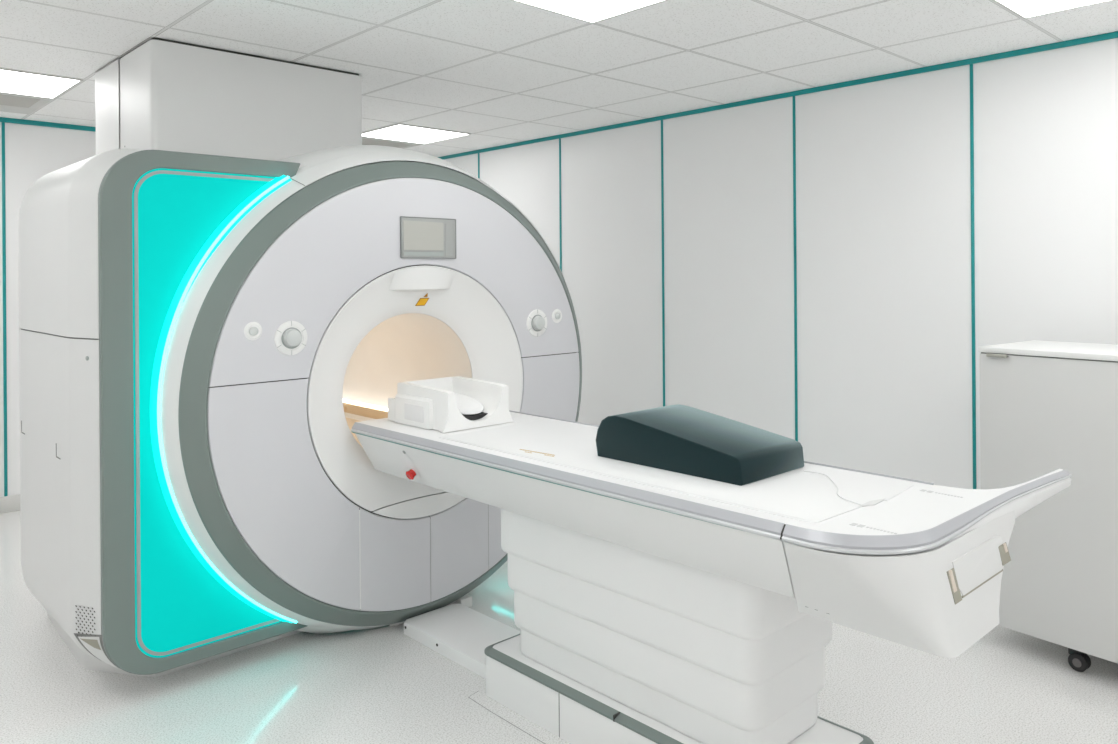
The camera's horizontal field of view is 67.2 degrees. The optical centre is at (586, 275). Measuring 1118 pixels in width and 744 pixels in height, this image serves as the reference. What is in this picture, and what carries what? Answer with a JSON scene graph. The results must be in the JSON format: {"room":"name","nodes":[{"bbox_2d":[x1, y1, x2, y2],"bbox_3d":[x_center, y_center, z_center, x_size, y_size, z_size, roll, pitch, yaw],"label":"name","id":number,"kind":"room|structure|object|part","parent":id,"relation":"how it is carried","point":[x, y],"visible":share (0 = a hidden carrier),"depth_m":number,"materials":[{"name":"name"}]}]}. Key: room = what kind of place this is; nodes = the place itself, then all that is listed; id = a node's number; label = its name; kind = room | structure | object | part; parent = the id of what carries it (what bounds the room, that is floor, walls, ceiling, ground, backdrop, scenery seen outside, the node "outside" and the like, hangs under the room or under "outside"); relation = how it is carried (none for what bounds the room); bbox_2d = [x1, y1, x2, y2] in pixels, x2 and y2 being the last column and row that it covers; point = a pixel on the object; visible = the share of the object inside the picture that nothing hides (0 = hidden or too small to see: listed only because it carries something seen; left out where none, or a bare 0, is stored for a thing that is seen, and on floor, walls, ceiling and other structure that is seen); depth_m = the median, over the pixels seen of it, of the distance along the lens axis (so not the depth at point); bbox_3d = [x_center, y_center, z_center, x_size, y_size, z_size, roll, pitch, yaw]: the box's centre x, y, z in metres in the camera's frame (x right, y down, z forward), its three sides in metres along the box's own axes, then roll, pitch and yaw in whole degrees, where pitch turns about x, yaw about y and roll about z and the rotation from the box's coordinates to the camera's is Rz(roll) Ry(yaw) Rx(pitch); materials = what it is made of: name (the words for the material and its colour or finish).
{"room":"radiology room","nodes":[
{"label":"radiology room","id":0,"kind":"room"},
{"bbox_2d":[0,122,95,496],"bbox_3d":[-3.543,0.242,5.303,5.750,2.434,0.100,0,0,-44],"label":"wall","id":1,"kind":"structure","parent":0,"point":[32,152],"depth_m":5.23,"materials":[{"name":"white paint"}]},
{"bbox_2d":[1,122,7,495],"bbox_3d":[-3.588,0.207,5.185,0.017,2.304,0.007,0,0,-44],"label":"trim","id":2,"kind":"structure","parent":1,"relation":"attached to","point":[3,123],"depth_m":5.18,"materials":[{"name":"teal metal"}]},
{"bbox_2d":[0,494,19,513],"bbox_3d":[-3.459,1.408,5.297,5.650,0.100,0.014,0,0,-44],"label":"baseboard","id":3,"kind":"structure","parent":1,"relation":"attached to","point":[11,503],"depth_m":5.19,"materials":[{"name":"white plastic"}]},
{"bbox_2d":[0,117,95,131],"bbox_3d":[-3.482,-0.960,5.296,5.640,0.030,0.010,0,0,-44],"label":"trim","id":4,"kind":"structure","parent":1,"relation":"attached to","point":[2,119],"depth_m":5.34,"materials":[{"name":"teal metal"}]},
{"bbox_2d":[0,0,1117,156],"bbox_3d":[-0.398,-1.040,2.151,5.850,0.080,9.020,0,0,-44],"label":"ceiling","id":5,"kind":"structure","parent":0,"point":[498,72],"depth_m":3.65,"materials":[{"name":"tile"}]},
{"bbox_2d":[0,92,52,113],"bbox_3d":[-3.357,-0.970,4.649,0.580,0.012,0.582,0,0,-44],"label":"ceiling vent","id":6,"kind":"object","parent":5,"relation":"in","point":[13,103],"visible":1,"depth_m":4.72,"materials":[{"name":"white metal"}]},
{"bbox_2d":[0,68,82,98],"bbox_3d":[-2.938,-0.976,4.221,0.584,0.006,0.584,0,0,-44],"label":"recessed light","id":7,"kind":"object","parent":5,"relation":"in","point":[11,81],"visible":1,"depth_m":4.28,"materials":[{"name":"white plastic"}]},
{"bbox_2d":[362,137,422,148],"bbox_3d":[-1.642,-0.983,6.328,0.580,0.012,0.582,0,0,-44],"label":"ceiling vent","id":8,"kind":"object","parent":5,"relation":"in","point":[365,140],"visible":0.3,"depth_m":6.24,"materials":[{"name":"white metal"}]},
{"bbox_2d":[362,124,470,143],"bbox_3d":[-1.223,-0.989,5.900,0.584,0.006,0.584,0,0,-44],"label":"recessed light","id":9,"kind":"object","parent":5,"relation":"in","point":[397,132],"visible":0.84,"depth_m":5.88,"materials":[{"name":"white plastic"}]},
{"bbox_2d":[511,0,667,23],"bbox_3d":[0.018,-0.999,2.916,0.584,0.006,0.584,0,0,-44],"label":"recessed light","id":10,"kind":"object","parent":5,"relation":"in","point":[590,11],"visible":1,"depth_m":3.12,"materials":[{"name":"white plastic"}]},
{"bbox_2d":[992,0,1112,18],"bbox_3d":[1.714,-1.012,2.898,0.584,0.006,0.584,0,0,-44],"label":"recessed light","id":11,"kind":"object","parent":5,"relation":"in","point":[1025,9],"visible":1,"depth_m":3.15,"materials":[{"name":"white plastic"}]},
{"bbox_2d":[0,510,1117,743],"bbox_3d":[-0.379,1.474,2.150,5.850,0.080,9.020,0,0,-44],"label":"floor","id":12,"kind":"structure","parent":0,"point":[380,685],"depth_m":2.89,"materials":[{"name":"tile"}]},
{"bbox_2d":[18,145,581,676],"bbox_3d":[-1.273,0.440,3.965,2.244,2.002,1.667,0,0,-44],"label":"scanner","id":13,"kind":"object","parent":12,"relation":"on","point":[204,339],"visible":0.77,"depth_m":3.05,"materials":[{"name":"white plastic"}]},
{"bbox_2d":[75,605,95,636],"bbox_3d":[-1.678,1.160,2.816,0.120,0.113,0.004,0,0,30],"label":"vent","id":14,"kind":"object","parent":13,"relation":"attached to","point":[85,615],"depth_m":2.82,"materials":[{"name":"white plastic"}]},
{"bbox_3d":[-1.336,0.464,3.031,0.745,1.793,0.032,0,0,-44],"label":"frame","id":15,"kind":"part","parent":13,"relation":"part of","materials":[{"name":"plastic"}]},
{"bbox_3d":[-1.325,0.471,3.034,0.571,1.686,0.001,0,0,-44],"label":"glow panel","id":16,"kind":"part","parent":13,"relation":"part of","materials":[{"name":"teal plastic"}]},
{"bbox_2d":[150,175,292,622],"bbox_3d":[-1.293,0.472,3.029,0.508,1.719,0.048,0,0,-44],"label":"light strip","id":17,"kind":"object","parent":13,"relation":"attached to","point":[193,217],"depth_m":2.93,"materials":[{"name":"teal plastic"}]},
{"bbox_2d":[95,38,361,160],"bbox_3d":[-1.740,-0.722,4.108,0.974,0.534,0.833,0,0,-44],"label":"duct","id":18,"kind":"object","parent":13,"relation":"on","point":[162,94],"visible":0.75,"depth_m":3.74,"materials":[{"name":"metal"}]},
{"bbox_3d":[-1.058,0.225,3.028,0.064,0.064,0.025,0,0,-44],"label":"knob","id":19,"kind":"part","parent":13,"relation":"part of","materials":[{"name":"white plastic"}]},
{"bbox_3d":[-1.141,0.685,4.271,0.036,0.054,0.790,0,0,-44],"label":"bore rail","id":20,"kind":"part","parent":13,"relation":"part of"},
{"bbox_2d":[343,399,387,410],"bbox_3d":[-1.141,0.654,4.271,0.032,0.006,0.790,0,0,-44],"label":"lamp","id":21,"kind":"object","parent":13,"relation":"on","point":[358,404],"depth_m":4.26,"materials":[{"name":"white plastic"}]},
{"bbox_3d":[-0.640,1.382,3.595,0.491,0.088,0.050,0,0,-44],"label":"foot rail","id":22,"kind":"part","parent":13,"relation":"part of","materials":[{"name":"grey plastic"}]},
{"bbox_3d":[-0.219,0.217,3.849,0.064,0.064,0.025,0,0,-44],"label":"knob","id":23,"kind":"part","parent":13,"relation":"part of","materials":[{"name":"white plastic"}]},
{"bbox_2d":[404,604,519,678],"bbox_3d":[-0.436,1.410,3.267,0.279,0.050,0.615,0,0,-44],"label":"cover","id":24,"kind":"object","parent":12,"relation":"on","point":[460,633],"visible":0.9,"depth_m":3.27,"materials":[{"name":"white plastic"}]},
{"bbox_2d":[468,691,544,743],"bbox_3d":[-0.135,1.431,2.618,0.060,0.001,0.746,0,0,-44],"label":"trim","id":25,"kind":"structure","parent":12,"relation":"on","point":[477,691],"depth_m":2.71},
{"bbox_2d":[351,376,1071,743],"bbox_3d":[0.245,0.919,2.828,1.041,1.020,2.266,0,0,-44],"label":"table","id":26,"kind":"object","parent":12,"relation":"on","point":[652,605],"depth_m":2.30,"materials":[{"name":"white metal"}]},
{"bbox_3d":[-0.651,0.517,3.172,0.006,0.062,0.130,0,0,-44],"label":"recess panel","id":27,"kind":"part","parent":26,"relation":"part of","materials":[{"name":"white plastic"}]},
{"bbox_3d":[-0.540,0.491,3.284,0.328,0.152,0.395,0,0,-44],"label":"head coil","id":28,"kind":"part","parent":26,"relation":"part of","materials":[{"name":"white plastic"}]},
{"bbox_3d":[-0.233,0.579,2.592,0.018,0.024,1.932,0,0,-44],"label":"rail","id":29,"kind":"part","parent":26,"relation":"part of","materials":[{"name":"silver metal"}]},
{"bbox_3d":[-0.022,0.686,2.798,0.606,0.170,1.938,0,0,-44],"label":"panel","id":30,"kind":"part","parent":26,"relation":"part of","materials":[{"name":"white plastic"}]},
{"bbox_3d":[0.216,1.282,2.603,0.431,0.018,1.245,0,0,-44],"label":"trim","id":31,"kind":"part","parent":26,"relation":"part of","materials":[{"name":"white plastic"}]},
{"bbox_2d":[596,404,803,485],"bbox_3d":[0.330,0.493,2.542,0.311,0.135,0.554,0,0,-44],"label":"wedge","id":32,"kind":"object","parent":26,"relation":"on","point":[678,438],"visible":1,"depth_m":2.44,"materials":[{"name":"black leather"}]},
{"bbox_3d":[0.219,0.562,2.963,0.005,0.006,2.015,0,0,-44],"label":"rail","id":33,"kind":"part","parent":26,"relation":"part of","materials":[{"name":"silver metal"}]},
{"bbox_2d":[803,470,862,505],"bbox_3d":[0.650,0.555,2.213,0.048,0.003,0.368,0,0,-4],"label":"cord","id":34,"kind":"object","parent":26,"relation":"on","point":[803,470],"visible":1,"depth_m":2.20,"materials":[{"name":"grey plastic"}]},
{"bbox_3d":[0.234,0.575,2.840,1.033,0.024,2.232,0,0,-44],"label":"rail","id":35,"kind":"part","parent":26,"relation":"part of","materials":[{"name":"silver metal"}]},
{"bbox_3d":[0.909,0.665,1.947,0.284,0.073,0.028,0,0,-44],"label":"latch plate","id":36,"kind":"part","parent":26,"relation":"part of","materials":[{"name":"white plastic"}]},
{"bbox_2d":[978,340,1117,671],"bbox_3d":[2.065,0.842,2.912,0.490,1.146,1.208,0,0,-38],"label":"base cabinet","id":37,"kind":"object","parent":12,"relation":"on","point":[1046,407],"visible":0.94,"depth_m":3.02,"materials":[{"name":"laminate"}]},
{"bbox_3d":[1.551,0.302,3.179,0.022,0.013,0.076,0,0,-38],"label":"handle","id":38,"kind":"part","parent":37,"relation":"part of","materials":[{"name":"metal"}]},
{"bbox_3d":[2.067,0.280,2.917,0.474,0.021,1.208,0,0,-38],"label":"panel","id":39,"kind":"part","parent":37,"relation":"part of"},
{"bbox_2d":[443,38,1117,488],"bbox_3d":[1.666,0.202,4.161,0.100,2.434,9.020,0,0,-44],"label":"wall","id":40,"kind":"structure","parent":0,"point":[883,184],"depth_m":4.39,"materials":[{"name":"white paint"}]},
{"bbox_2d":[478,153,479,178],"bbox_3d":[-0.848,0.235,6.654,0.007,2.408,0.015,0,0,-44],"label":"trim","id":41,"kind":"structure","parent":40,"relation":"attached to","point":[478,153],"depth_m":6.65,"materials":[{"name":"metal"}]},
{"bbox_2d":[559,138,561,271],"bbox_3d":[-0.183,0.230,5.975,0.007,2.408,0.015,0,0,-44],"label":"trim","id":42,"kind":"structure","parent":40,"relation":"attached to","point":[559,138],"depth_m":5.97,"materials":[{"name":"paint"}]},
{"bbox_2d":[661,120,664,405],"bbox_3d":[0.481,0.225,5.296,0.007,2.408,0.015,0,0,-44],"label":"trim","id":43,"kind":"structure","parent":40,"relation":"attached to","point":[662,182],"depth_m":5.29,"materials":[{"name":"paint"}]},
{"bbox_2d":[438,31,1117,158],"bbox_3d":[1.618,-1.002,4.123,0.010,0.026,8.820,0,0,-44],"label":"trim","id":44,"kind":"structure","parent":40,"relation":"attached to","point":[1112,35],"depth_m":4.44,"materials":[{"name":"teal metal"}]},
{"bbox_2d":[793,96,797,440],"bbox_3d":[1.145,0.219,4.618,0.007,2.408,0.015,0,0,-44],"label":"trim","id":45,"kind":"structure","parent":40,"relation":"attached to","point":[794,125],"depth_m":4.61,"materials":[{"name":"teal metal"}]},
{"bbox_2d":[970,64,975,488],"bbox_3d":[1.809,0.214,3.939,0.007,2.408,0.015,0,0,-44],"label":"trim","id":46,"kind":"structure","parent":40,"relation":"attached to","point":[971,65],"depth_m":3.94,"materials":[{"name":"teal metal"}]}
]}

